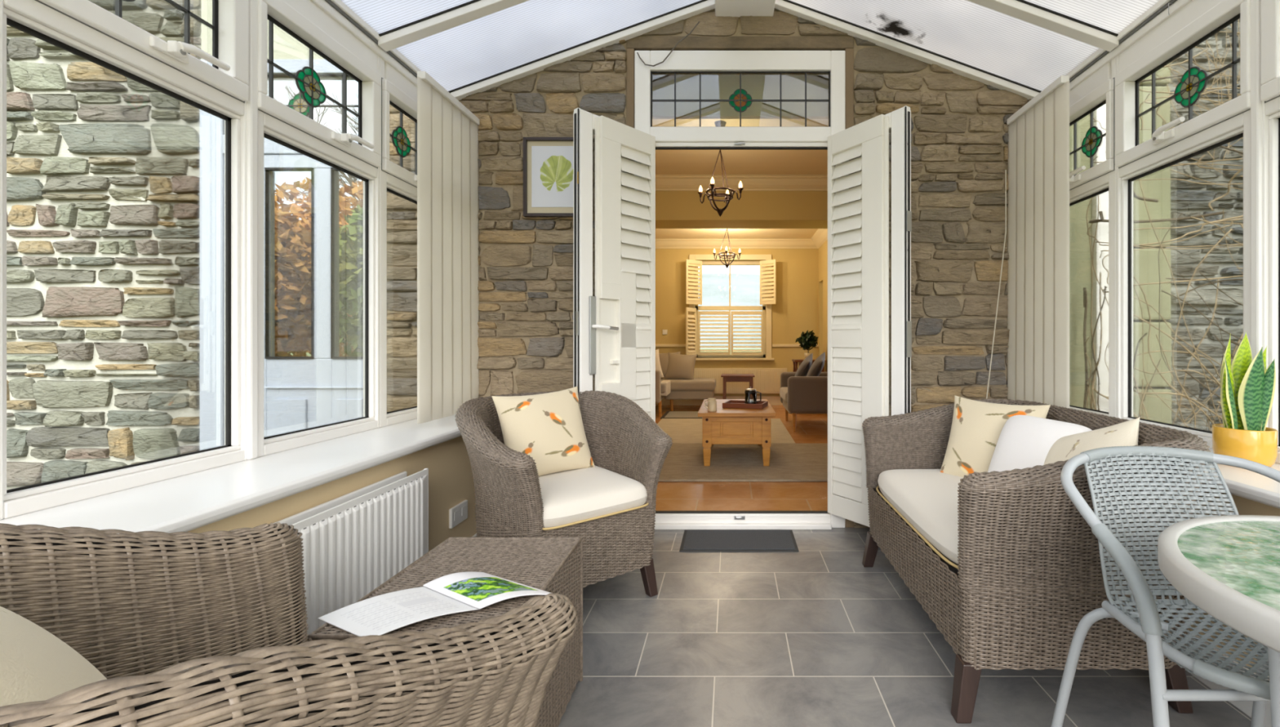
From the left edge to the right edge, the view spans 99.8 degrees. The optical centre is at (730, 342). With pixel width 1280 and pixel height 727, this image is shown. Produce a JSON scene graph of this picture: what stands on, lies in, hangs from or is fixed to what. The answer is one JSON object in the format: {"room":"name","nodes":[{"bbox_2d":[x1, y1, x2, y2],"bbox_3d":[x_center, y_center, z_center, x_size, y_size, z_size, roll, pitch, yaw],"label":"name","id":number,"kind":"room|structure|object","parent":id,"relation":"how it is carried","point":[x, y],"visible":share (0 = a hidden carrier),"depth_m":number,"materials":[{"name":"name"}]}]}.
{"room":"sunroom","nodes":[
{"label":"sunroom","id":0,"kind":"room"},
{"bbox_2d":[187,435,476,551],"bbox_3d":[-1.510,0.753,0.721,0.420,0.625,4.642,0,0,0],"label":"wall","id":1,"kind":"structure","parent":0,"point":[451,479],"depth_m":2.29,"materials":[{"name":"beige paint"}]},
{"bbox_2d":[0,0,248,519],"bbox_3d":[-1.637,-0.476,1.482,0.146,1.755,0.695,0,0,0],"label":"window","id":2,"kind":"structure","parent":1,"relation":"in","point":[176,72],"depth_m":1.63,"materials":[{"name":"white plastic"}]},
{"bbox_2d":[0,414,461,533],"bbox_3d":[-1.455,0.421,0.729,0.410,0.040,4.657,0,0,0],"label":"windowsill","id":3,"kind":"structure","parent":1,"relation":"on","point":[193,501],"depth_m":1.51,"materials":[{"name":"white paint"}]},
{"bbox_2d":[257,0,381,457],"bbox_3d":[-1.637,-0.476,2.160,0.146,1.755,0.660,0,0,0],"label":"window","id":4,"kind":"structure","parent":1,"relation":"in","point":[319,89],"depth_m":2.16,"materials":[{"name":"white plastic"}]},
{"bbox_2d":[309,83,315,91],"bbox_3d":[-1.685,-1.024,2.138,0.011,0.029,0.029,0,0,0],"label":"flower","id":5,"kind":"object","parent":4,"relation":"on","point":[312,86],"depth_m":2.14,"materials":[{"name":"yellow glass"}]},
{"bbox_2d":[272,468,428,643],"bbox_3d":[-1.241,0.782,1.584,0.088,0.558,1.168,0,0,0],"label":"radiator","id":6,"kind":"object","parent":1,"relation":"attached to","point":[355,542],"visible":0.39,"depth_m":1.73,"materials":[{"name":"white metal"}]},
{"bbox_2d":[379,57,417,427],"bbox_3d":[-1.637,-0.476,2.770,0.146,1.755,0.560,0,0,0],"label":"window","id":7,"kind":"structure","parent":1,"relation":"in","point":[398,168],"depth_m":2.68,"materials":[{"name":"white plastic"}]},
{"bbox_2d":[448,500,467,528],"bbox_3d":[-1.291,0.816,2.525,0.017,0.090,0.150,0,0,0],"label":"wall socket","id":8,"kind":"object","parent":1,"relation":"attached to","point":[458,513],"visible":1,"depth_m":2.51,"materials":[{"name":"white plastic"}]},
{"bbox_2d":[454,510,458,520],"bbox_3d":[-1.283,0.811,2.490,0.001,0.040,0.040,0,0,0],"label":"socket","id":9,"kind":"object","parent":8,"relation":"attached to","point":[456,512],"depth_m":2.49,"materials":[{"name":"white plastic"}]},
{"bbox_2d":[462,505,466,515],"bbox_3d":[-1.283,0.811,2.560,0.001,0.040,0.040,0,0,0],"label":"socket","id":10,"kind":"object","parent":8,"relation":"attached to","point":[464,507],"depth_m":2.56,"materials":[{"name":"white plastic"}]},
{"bbox_2d":[246,0,1262,459],"bbox_3d":[0.080,-0.476,1.820,3.580,1.755,0.034,0,0,0],"label":"window post","id":11,"kind":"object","parent":1,"relation":"attached to","point":[1255,102],"depth_m":1.81,"materials":[{"name":"white plastic"}]},
{"bbox_2d":[6,8,1031,528],"bbox_3d":[-2.820,-0.984,3.161,9.360,4.300,0.302,0,0,0],"label":"wall","id":12,"kind":"structure","parent":0,"point":[89,331],"depth_m":3.04,"materials":[{"name":"stone"}]},
{"bbox_2d":[311,0,421,86],"bbox_3d":[-1.675,-1.379,0.729,0.130,0.090,4.657,0,0,0],"label":"trim","id":13,"kind":"structure","parent":12,"relation":"attached to","point":[323,5],"depth_m":2.36,"materials":[{"name":"white plastic"}]},
{"bbox_2d":[417,71,479,424],"bbox_3d":[-1.450,-0.444,2.763,0.040,1.650,0.590,0,0,0],"label":"vertical blind","id":14,"kind":"object","parent":12,"relation":"attached to","point":[448,184],"visible":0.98,"depth_m":2.69,"materials":[{"name":"beige fabric"}]},
{"bbox_2d":[523,137,573,217],"bbox_3d":[-0.986,-0.932,3.011,0.372,0.447,0.026,0,0,0],"label":"picture frame","id":15,"kind":"object","parent":12,"relation":"attached to","point":[548,162],"visible":0.82,"depth_m":3.01,"materials":[{"name":"grey wood"}]},
{"bbox_2d":[531,146,573,207],"bbox_3d":[-0.986,-0.937,3.013,0.284,0.346,0.002,0,0,0],"label":"print","id":16,"kind":"object","parent":15,"relation":"attached to","point":[552,166],"depth_m":3.01,"materials":[{"name":"paper"}]},
{"bbox_2d":[448,0,715,100],"bbox_3d":[-0.845,-1.663,3.028,1.550,0.600,0.056,0,0,0],"label":"trim","id":17,"kind":"structure","parent":12,"relation":"attached to","point":[628,33],"depth_m":3.01,"materials":[{"name":"white plastic"}]},
{"bbox_2d":[634,50,844,529],"bbox_3d":[0.051,-0.302,3.065,1.207,2.737,0.100,0,0,0],"label":"door frame","id":18,"kind":"structure","parent":12,"relation":"in","point":[830,63],"depth_m":3.04,"materials":[{"name":"white plastic"}]},
{"bbox_2d":[573,107,655,506],"bbox_3d":[-0.605,-0.101,2.846,0.134,2.158,0.486,0,0,40],"label":"door","id":19,"kind":"structure","parent":18,"relation":"attached to","point":[614,329],"depth_m":2.80,"materials":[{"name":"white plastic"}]},
{"bbox_2d":[636,21,699,66],"bbox_3d":[-0.356,-1.697,3.027,0.358,0.258,0.007,0,0,0],"label":"cable","id":20,"kind":"object","parent":18,"relation":"hanging from","point":[685,37],"visible":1,"depth_m":3.02,"materials":[{"name":"brown plastic"}]},
{"bbox_2d":[827,105,911,527],"bbox_3d":[0.729,-0.101,2.844,0.103,2.158,0.494,0,0,-36],"label":"door","id":21,"kind":"structure","parent":18,"relation":"attached to","point":[858,343],"depth_m":2.81,"materials":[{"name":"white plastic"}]},
{"bbox_2d":[626,35,853,51],"bbox_3d":[0.052,-1.721,3.156,1.305,0.070,0.212,0,0,0],"label":"trim","id":22,"kind":"structure","parent":12,"relation":"attached to","point":[650,43],"depth_m":3.05,"materials":[{"name":"wood"}]},
{"bbox_2d":[626,48,853,528],"bbox_3d":[0.052,-0.310,3.182,1.305,2.752,0.260,0,0,0],"label":"trim","id":23,"kind":"structure","parent":12,"relation":"attached to","point":[849,52],"depth_m":3.05,"materials":[{"name":"white wood"}]},
{"bbox_2d":[714,0,775,17],"bbox_3d":[0.077,-1.919,0.728,0.332,0.110,4.656,0,0,0],"label":"trim","id":24,"kind":"structure","parent":12,"relation":"attached to","point":[739,8],"depth_m":2.97,"materials":[{"name":"white plastic"}]},
{"bbox_2d":[774,0,1041,99],"bbox_3d":[1.005,-1.663,3.028,1.550,0.600,0.056,0,0,0],"label":"trim","id":25,"kind":"structure","parent":12,"relation":"attached to","point":[793,8],"depth_m":3.01,"materials":[{"name":"white plastic"}]},
{"bbox_2d":[1006,75,1069,408],"bbox_3d":[1.590,-0.447,2.783,0.040,1.645,0.550,0,0,0],"label":"vertical blind","id":26,"kind":"object","parent":12,"relation":"attached to","point":[1037,357],"visible":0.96,"depth_m":2.72,"materials":[{"name":"beige fabric"}]},
{"bbox_2d":[986,169,1006,399],"bbox_3d":[1.465,-0.238,2.961,0.174,1.457,0.008,0,0,-21],"label":"blind cord","id":27,"kind":"object","parent":26,"relation":"hanging from","point":[1005,170],"visible":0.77,"depth_m":2.98,"materials":[{"name":"beige plastic"}]},
{"bbox_2d":[1066,0,1191,90],"bbox_3d":[1.835,-1.379,0.729,0.130,0.090,4.657,0,0,0],"label":"trim","id":28,"kind":"structure","parent":12,"relation":"attached to","point":[1177,5],"depth_m":2.38,"materials":[{"name":"white plastic"}]},
{"bbox_2d":[341,0,700,91],"bbox_3d":[-0.900,-1.674,0.726,1.640,0.606,4.652,0,0,0],"label":"ceiling","id":29,"kind":"structure","parent":0,"point":[531,30],"depth_m":2.75,"materials":[{"name":"clear glass"}]},
{"bbox_2d":[377,0,528,51],"bbox_3d":[-0.845,-1.663,2.470,1.550,0.600,0.076,0,0,0],"label":"trim","id":30,"kind":"structure","parent":29,"relation":"attached to","point":[473,10],"depth_m":2.44,"materials":[{"name":"white plastic"}]},
{"bbox_2d":[655,228,817,238],"bbox_3d":[0.450,-1.799,7.750,4.900,0.230,2.500,0,0,0],"label":"ceiling","id":31,"kind":"structure","parent":0,"point":[660,233],"depth_m":8.22,"materials":[{"name":"beige paint"}]},
{"bbox_2d":[712,228,741,268],"bbox_3d":[-0.055,-1.367,7.600,0.306,0.635,0.306,0,0,-43],"label":"chandelier","id":32,"kind":"object","parent":31,"relation":"hanging from","point":[726,252],"visible":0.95,"depth_m":7.59,"materials":[{"name":"brown metal"}]},
{"bbox_2d":[655,248,818,396],"bbox_3d":[-0.050,-0.434,8.950,3.900,2.960,0.300,0,0,0],"label":"wall","id":33,"kind":"structure","parent":0,"point":[796,309],"depth_m":8.80,"materials":[{"name":"brown paint"}]},
{"bbox_2d":[662,329,667,334],"bbox_3d":[-1.090,-0.164,8.794,0.080,0.080,0.012,0,0,0],"label":"light switch","id":34,"kind":"object","parent":33,"relation":"attached to","point":[664,331],"visible":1,"depth_m":8.79,"materials":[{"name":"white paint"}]},
{"bbox_2d":[655,396,782,405],"bbox_3d":[-0.275,0.971,8.790,3.450,0.150,0.020,0,0,0],"label":"baseboard","id":35,"kind":"structure","parent":33,"relation":"attached to","point":[773,401],"depth_m":8.78,"materials":[{"name":"beige wood"}]},
{"bbox_2d":[688,254,773,360],"bbox_3d":[-0.010,-0.572,8.865,1.440,1.745,0.270,0,0,0],"label":"window","id":36,"kind":"structure","parent":33,"relation":"in","point":[766,308],"depth_m":8.78,"materials":[{"name":"beige wood"}]},
{"bbox_2d":[685,307,696,355],"bbox_3d":[-0.646,-0.164,8.625,0.039,0.780,0.300,0,0,26],"label":"window shutter","id":37,"kind":"object","parent":36,"relation":"attached to","point":[688,340],"visible":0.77,"depth_m":8.61,"materials":[{"name":"beige wood"}]},
{"bbox_2d":[685,259,702,304],"bbox_3d":[-0.603,-0.974,8.674,0.300,0.720,0.039,0,0,-35],"label":"window shutter","id":38,"kind":"object","parent":36,"relation":"attached to","point":[689,300],"visible":1,"depth_m":8.67,"materials":[{"name":"beige wood"}]},
{"bbox_2d":[697,311,730,355],"bbox_3d":[-0.280,-0.144,8.890,0.540,0.740,0.053,0,0,0],"label":"window shutter","id":39,"kind":"object","parent":36,"relation":"attached to","point":[700,352],"visible":1,"depth_m":8.88,"materials":[{"name":"beige wood"}]},
{"bbox_2d":[730,311,763,355],"bbox_3d":[0.270,-0.144,8.890,0.540,0.740,0.053,0,0,0],"label":"window shutter","id":40,"kind":"object","parent":36,"relation":"attached to","point":[733,352],"visible":1,"depth_m":8.88,"materials":[{"name":"beige wood"}]},
{"bbox_2d":[760,259,776,304],"bbox_3d":[0.603,-0.974,8.674,0.300,0.720,0.039,0,0,35],"label":"window shutter","id":41,"kind":"object","parent":36,"relation":"attached to","point":[772,300],"visible":1,"depth_m":8.66,"materials":[{"name":"beige wood"}]},
{"bbox_2d":[655,238,818,248],"bbox_3d":[-0.275,-1.614,8.725,3.450,0.140,0.149,0,0,0],"label":"trim","id":42,"kind":"structure","parent":33,"relation":"attached to","point":[660,243],"depth_m":8.72,"materials":[{"name":"beige"}]},
{"bbox_2d":[655,344,818,346],"bbox_3d":[-0.275,0.059,8.787,3.450,0.045,0.025,0,0,0],"label":"trim","id":43,"kind":"structure","parent":33,"relation":"attached to","point":[656,345],"depth_m":8.77,"materials":[{"name":"beige"}]},
{"bbox_2d":[693,368,786,393],"bbox_3d":[0.150,0.638,8.735,1.540,0.415,0.050,0,0,0],"label":"radiator","id":44,"kind":"object","parent":33,"relation":"attached to","point":[766,380],"visible":0.7,"depth_m":8.72,"materials":[{"name":"beige metal"}]},
{"bbox_2d":[652,75,828,119],"bbox_3d":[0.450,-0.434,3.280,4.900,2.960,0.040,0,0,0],"label":"window","id":45,"kind":"structure","parent":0,"point":[687,86],"depth_m":3.26,"materials":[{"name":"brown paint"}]},
{"bbox_2d":[652,119,828,174],"bbox_3d":[0.450,-1.884,4.650,4.900,0.060,2.780,0,0,0],"label":"ceiling","id":46,"kind":"structure","parent":0,"point":[668,162],"depth_m":5.38,"materials":[{"name":"beige"}]},
{"bbox_2d":[697,120,743,217],"bbox_3d":[-0.090,-1.456,4.500,0.306,0.795,0.306,0,0,-25],"label":"chandelier","id":47,"kind":"object","parent":46,"relation":"hanging from","point":[728,196],"visible":0.98,"depth_m":4.47,"materials":[{"name":"brown metal"}]},
{"bbox_2d":[706,186,734,217],"bbox_3d":[-0.090,-1.168,4.500,0.248,0.218,0.248,0,0,0],"label":"basket","id":48,"kind":"object","parent":47,"relation":"on","point":[720,211],"depth_m":4.46,"materials":[{"name":"brown metal"}]},
{"bbox_2d":[655,174,827,191],"bbox_3d":[0.450,-1.784,5.965,4.900,0.140,0.149,0,0,0],"label":"trim","id":49,"kind":"structure","parent":46,"relation":"attached to","point":[663,182],"depth_m":5.96,"materials":[{"name":"beige"}]},
{"bbox_2d":[655,191,827,228],"bbox_3d":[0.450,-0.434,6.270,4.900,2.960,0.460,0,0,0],"label":"beam","id":50,"kind":"structure","parent":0,"point":[673,209],"depth_m":6.04,"materials":[{"name":"brown paint"}]},
{"bbox_2d":[818,239,827,372],"bbox_3d":[1.700,-0.434,8.100,0.500,2.960,1.600,0,0,0],"label":"wall","id":51,"kind":"structure","parent":0,"point":[823,250],"depth_m":8.36,"materials":[{"name":"brown paint"}]},
{"bbox_2d":[811,228,827,248],"bbox_3d":[1.374,-1.614,7.650,0.150,0.140,2.300,0,0,0],"label":"trim","id":52,"kind":"structure","parent":51,"relation":"attached to","point":[820,236],"depth_m":8.20,"materials":[{"name":"beige"}]},
{"bbox_2d":[557,405,1251,726],"bbox_3d":[0.450,1.096,3.700,4.900,0.100,10.600,0,0,0],"label":"floor","id":53,"kind":"structure","parent":0,"point":[813,636],"depth_m":1.83,"materials":[{"name":"grey tile"}]},
{"bbox_2d":[0,522,577,726],"bbox_3d":[-0.768,0.655,0.627,0.871,0.822,0.824,0,0,25],"label":"wicker armchair","id":54,"kind":"object","parent":53,"relation":"on","point":[183,629],"visible":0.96,"depth_m":0.77,"materials":[{"name":"brown wicker"}]},
{"bbox_3d":[-0.731,0.641,0.707,0.500,0.118,0.600,0,0,25],"label":"seat cushion","id":55,"kind":"object","parent":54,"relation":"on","visible":0},
{"bbox_2d":[0,606,106,706],"bbox_3d":[-0.897,0.436,0.653,0.400,0.329,0.216,0,0,25],"label":"cushion","id":56,"kind":"object","parent":55,"relation":"on","point":[36,665],"visible":0.62,"depth_m":0.59,"materials":[{"name":"fabric"}]},
{"bbox_2d":[306,537,582,726],"bbox_3d":[-0.678,0.841,1.397,0.425,0.451,0.567,0,0,0],"label":"table","id":57,"kind":"object","parent":53,"relation":"on","point":[553,565],"visible":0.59,"depth_m":1.49,"materials":[{"name":"brown wicker"}]},
{"bbox_2d":[318,572,551,636],"bbox_3d":[-0.688,0.606,1.266,0.479,0.018,0.229,0,0,-31],"label":"magazine","id":58,"kind":"object","parent":57,"relation":"on","point":[461,592],"visible":0.99,"depth_m":1.23,"materials":[{"name":"paper"}]},
{"bbox_2d":[454,391,672,597],"bbox_3d":[-0.747,0.656,2.328,0.817,0.820,0.795,0,0,-42],"label":"wicker armchair","id":59,"kind":"object","parent":53,"relation":"on","point":[622,438],"visible":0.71,"depth_m":2.14,"materials":[{"name":"brown wicker"}]},
{"bbox_2d":[538,465,648,530],"bbox_3d":[-0.703,0.641,2.279,0.500,0.118,0.620,0,0,-42],"label":"seat cushion","id":60,"kind":"object","parent":59,"relation":"on","point":[572,497],"visible":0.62,"depth_m":2.10,"materials":[{"name":"beige fabric"}]},
{"bbox_2d":[491,386,595,476],"bbox_3d":[-0.837,0.411,2.400,0.415,0.392,0.185,0,0,-44],"label":"cushion","id":61,"kind":"object","parent":60,"relation":"on","point":[548,428],"visible":0.84,"depth_m":2.35,"materials":[{"name":"fabric"}]},
{"bbox_2d":[660,411,702,418],"bbox_3d":[-0.580,1.039,7.590,0.760,0.012,0.740,0,0,0],"label":"rug","id":62,"kind":"object","parent":53,"relation":"on","point":[668,415],"visible":0.64,"depth_m":7.53,"materials":[{"name":"grey carpet"}]},
{"bbox_2d":[655,370,715,417],"bbox_3d":[-1.100,0.626,7.985,1.720,0.841,1.330,0,0,0],"label":"sofa","id":63,"kind":"object","parent":53,"relation":"on","point":[697,388],"visible":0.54,"depth_m":7.97,"materials":[{"name":"beige fabric"}]},
{"bbox_2d":[655,349,663,377],"bbox_3d":[-1.220,0.346,7.600,0.524,0.490,0.221,0,0,-8],"label":"cushion","id":64,"kind":"object","parent":63,"relation":"on","point":[658,367],"visible":0.11,"depth_m":7.58,"materials":[{"name":"beige fabric"}]},
{"bbox_2d":[658,351,679,377],"bbox_3d":[-1.020,0.366,8.350,0.460,0.428,0.223,0,0,-6],"label":"cushion","id":65,"kind":"object","parent":63,"relation":"on","point":[664,357],"visible":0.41,"depth_m":8.29,"materials":[{"name":"brown fabric"}]},
{"bbox_2d":[664,352,697,379],"bbox_3d":[-0.780,0.386,8.280,0.479,0.445,0.221,0,0,6],"label":"cushion","id":66,"kind":"object","parent":63,"relation":"on","point":[680,366],"visible":0.99,"depth_m":8.21,"materials":[{"name":"brown fabric"}]},
{"bbox_2d":[657,418,795,443],"bbox_3d":[-0.135,1.040,6.320,1.590,0.009,1.760,0,0,0],"label":"rug","id":67,"kind":"object","parent":53,"relation":"on","point":[681,430],"visible":0.43,"depth_m":6.23,"materials":[{"name":"beige carpet"}]},
{"bbox_2d":[720,373,755,399],"bbox_3d":[0.105,0.776,8.220,0.510,0.540,0.400,0,0,0],"label":"side table","id":68,"kind":"object","parent":53,"relation":"on","point":[726,377],"visible":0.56,"depth_m":8.06,"materials":[{"name":"brown wood"}]},
{"bbox_2d":[679,530,799,551],"bbox_3d":[0.042,1.060,2.850,0.607,0.010,0.300,0,0,0],"label":"door mat","id":69,"kind":"object","parent":53,"relation":"on","point":[692,540],"visible":1,"depth_m":2.81,"materials":[{"name":"grey fabric"}]},
{"bbox_2d":[658,443,827,481],"bbox_3d":[0.125,1.036,4.685,1.850,0.017,1.430,0,0,0],"label":"rug","id":70,"kind":"object","parent":53,"relation":"on","point":[684,462],"visible":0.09,"depth_m":4.46,"materials":[{"name":"brown carpet"}]},
{"bbox_2d":[697,399,775,466],"bbox_3d":[0.048,0.803,4.865,0.639,0.447,1.050,0,0,0],"label":"coffee table","id":71,"kind":"object","parent":70,"relation":"on","point":[725,425],"visible":0.93,"depth_m":4.39,"materials":[{"name":"brown wood"}]},
{"bbox_2d":[704,400,716,412],"bbox_3d":[-0.163,0.535,4.425,0.092,0.088,0.072,0,0,-31],"label":"mug","id":72,"kind":"object","parent":71,"relation":"on","point":[712,405],"visible":1,"depth_m":4.40,"materials":[{"name":"beige ceramic"}]},
{"bbox_2d":[722,400,768,408],"bbox_3d":[0.130,0.557,4.750,0.360,0.043,0.260,0,0,14],"label":"serving tray","id":73,"kind":"object","parent":71,"relation":"on","point":[738,404],"visible":0.98,"depth_m":4.64,"materials":[{"name":"brown wood"}]},
{"bbox_2d":[744,386,760,404],"bbox_3d":[0.189,0.484,4.767,0.135,0.167,0.104,0,0,-25],"label":"press","id":74,"kind":"object","parent":73,"relation":"on","point":[748,391],"visible":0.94,"depth_m":4.73,"materials":[{"name":"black glass"}]},
{"bbox_2d":[779,372,827,431],"bbox_3d":[1.100,0.637,6.635,0.920,0.822,1.030,0,0,0],"label":"sofa","id":75,"kind":"object","parent":53,"relation":"on","point":[798,394],"visible":0.55,"depth_m":6.12,"materials":[{"name":"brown fabric"}]},
{"bbox_2d":[795,352,813,376],"bbox_3d":[0.930,0.366,6.850,0.234,0.453,0.502,0,0,13],"label":"cushion","id":76,"kind":"object","parent":75,"relation":"on","point":[802,371],"visible":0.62,"depth_m":6.69,"materials":[{"name":"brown fabric"}]},
{"bbox_2d":[806,351,825,376],"bbox_3d":[1.040,0.346,6.550,0.234,0.453,0.502,0,0,13],"label":"cushion","id":77,"kind":"object","parent":75,"relation":"on","point":[816,367],"visible":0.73,"depth_m":6.39,"materials":[{"name":"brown fabric"}]},
{"bbox_2d":[791,359,826,372],"bbox_3d":[1.170,0.656,8.010,0.460,0.780,0.380,0,0,0],"label":"base cabinet","id":78,"kind":"object","parent":53,"relation":"on","point":[795,362],"visible":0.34,"depth_m":7.87,"materials":[{"name":"brown wood"}]},
{"bbox_3d":[1.160,0.216,7.950,0.130,0.099,0.130,0,0,0],"label":"plant pot","id":79,"kind":"object","parent":78,"relation":"on","visible":0},
{"bbox_2d":[795,329,818,353],"bbox_3d":[1.153,0.031,7.956,0.317,0.431,0.316,0,0,37],"label":"houseplant","id":80,"kind":"object","parent":79,"relation":"in","point":[807,340],"visible":1,"depth_m":7.89,"materials":[{"name":"green plant"}]},
{"bbox_2d":[862,398,1210,724],"bbox_3d":[1.025,0.668,2.020,0.792,0.795,1.183,0,0,0],"label":"wicker sofa","id":81,"kind":"object","parent":53,"relation":"on","point":[1029,571],"visible":0.53,"depth_m":1.48,"materials":[{"name":"brown wicker"}]},
{"bbox_2d":[875,469,964,568],"bbox_3d":[0.965,0.636,2.020,0.630,0.123,0.980,0,0,0],"label":"seat cushion","id":82,"kind":"object","parent":81,"relation":"on","point":[926,500],"visible":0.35,"depth_m":1.97,"materials":[{"name":"beige fabric"}]},
{"bbox_2d":[940,395,1050,477],"bbox_3d":[1.110,0.436,2.270,0.195,0.376,0.400,0,0,-39],"label":"cushion","id":83,"kind":"object","parent":82,"relation":"on","point":[976,428],"visible":0.5,"depth_m":2.27,"materials":[{"name":"fabric"}]},
{"bbox_2d":[987,415,1092,472],"bbox_3d":[1.170,0.451,2.020,0.218,0.316,0.341,0,0,-25],"label":"cushion","id":84,"kind":"object","parent":82,"relation":"on","point":[1024,442],"visible":0.51,"depth_m":2.02,"materials":[{"name":"white fabric"}]},
{"bbox_2d":[1044,417,1140,465],"bbox_3d":[1.200,0.451,1.800,0.208,0.412,0.450,0,0,-23],"label":"cushion","id":85,"kind":"object","parent":82,"relation":"on","point":[1125,433],"visible":0.19,"depth_m":1.79,"materials":[{"name":"fabric"}]},
{"bbox_2d":[1050,445,1279,726],"bbox_3d":[1.085,0.669,1.188,0.600,0.781,0.504,0,0,0],"label":"garden chair","id":86,"kind":"object","parent":53,"relation":"on","point":[1146,623],"visible":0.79,"depth_m":1.28,"materials":[{"name":"grey paint"}]},
{"bbox_2d":[1157,515,1279,726],"bbox_3d":[1.075,0.709,0.765,0.720,0.694,0.720,0,0,0],"label":"bistro table","id":87,"kind":"object","parent":53,"relation":"on","point":[1228,566],"visible":1,"depth_m":0.88,"materials":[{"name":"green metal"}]},
{"bbox_2d":[789,0,1159,90],"bbox_3d":[1.060,-1.674,0.726,1.640,0.606,4.652,0,0,0],"label":"ceiling","id":88,"kind":"structure","parent":0,"point":[975,35],"depth_m":2.75,"materials":[{"name":"clear glass"}]},
{"bbox_2d":[967,0,1119,51],"bbox_3d":[1.005,-1.663,2.470,1.550,0.600,0.076,0,0,0],"label":"trim","id":89,"kind":"structure","parent":88,"relation":"attached to","point":[1023,10],"depth_m":2.44,"materials":[{"name":"white plastic"}]},
{"bbox_2d":[1187,487,1279,680],"bbox_3d":[1.685,0.753,0.721,0.390,0.625,4.642,0,0,0],"label":"wall","id":90,"kind":"structure","parent":0,"point":[1244,506],"depth_m":1.55,"materials":[{"name":"beige paint"}]},
{"bbox_2d":[1069,57,1115,417],"bbox_3d":[1.797,-0.476,2.770,0.146,1.755,0.560,0,0,0],"label":"window","id":91,"kind":"structure","parent":90,"relation":"in","point":[1092,168],"depth_m":2.71,"materials":[{"name":"white plastic"}]},
{"bbox_2d":[1115,0,1250,448],"bbox_3d":[1.797,-0.476,2.160,0.146,1.755,0.660,0,0,0],"label":"window","id":92,"kind":"structure","parent":90,"relation":"in","point":[1183,89],"depth_m":2.15,"materials":[{"name":"white plastic"}]},
{"bbox_2d":[1186,83,1192,91],"bbox_3d":[1.845,-1.024,2.138,0.011,0.029,0.029,0,0,0],"label":"flower","id":93,"kind":"object","parent":92,"relation":"on","point":[1188,86],"depth_m":2.14,"materials":[{"name":"yellow glass"}]},
{"bbox_2d":[1185,629,1271,726],"bbox_3d":[1.481,1.001,0.721,0.018,0.130,4.642,0,0,0],"label":"baseboard","id":94,"kind":"structure","parent":90,"relation":"attached to","point":[1246,707],"depth_m":1.55,"materials":[{"name":"white paint"}]},
{"bbox_2d":[1201,448,1279,509],"bbox_3d":[1.629,0.421,0.729,0.383,0.040,4.657,0,0,0],"label":"trim","id":95,"kind":"structure","parent":90,"relation":"on","point":[1241,482],"depth_m":1.52,"materials":[{"name":"white paint"}]},
{"bbox_2d":[1212,423,1277,467],"bbox_3d":[1.672,0.339,1.735,0.154,0.122,0.154,0,0,0],"label":"plant pot","id":96,"kind":"object","parent":95,"relation":"on","point":[1258,446],"visible":0.75,"depth_m":1.68,"materials":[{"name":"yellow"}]},
{"bbox_2d":[1220,333,1275,431],"bbox_3d":[1.669,0.134,1.747,0.151,0.335,0.095,0,0,0],"label":"snake plant","id":97,"kind":"object","parent":96,"relation":"on","point":[1247,389],"visible":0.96,"depth_m":1.72,"materials":[{"name":"green plant"}]},
{"bbox_2d":[1260,0,1279,463],"bbox_3d":[1.797,-0.476,1.482,0.146,1.755,0.695,0,0,0],"label":"window","id":98,"kind":"structure","parent":90,"relation":"in","point":[1269,9],"depth_m":1.78,"materials":[{"name":"white plastic"}]},
{"label":"outside","id":99,"kind":"structure","parent":0,"visible":0},
{"bbox_2d":[698,273,762,348],"bbox_3d":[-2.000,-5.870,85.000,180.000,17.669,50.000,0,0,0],"label":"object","id":100,"kind":"structure","parent":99,"point":[744,288],"depth_m":79.67,"materials":[{"name":"glass"}]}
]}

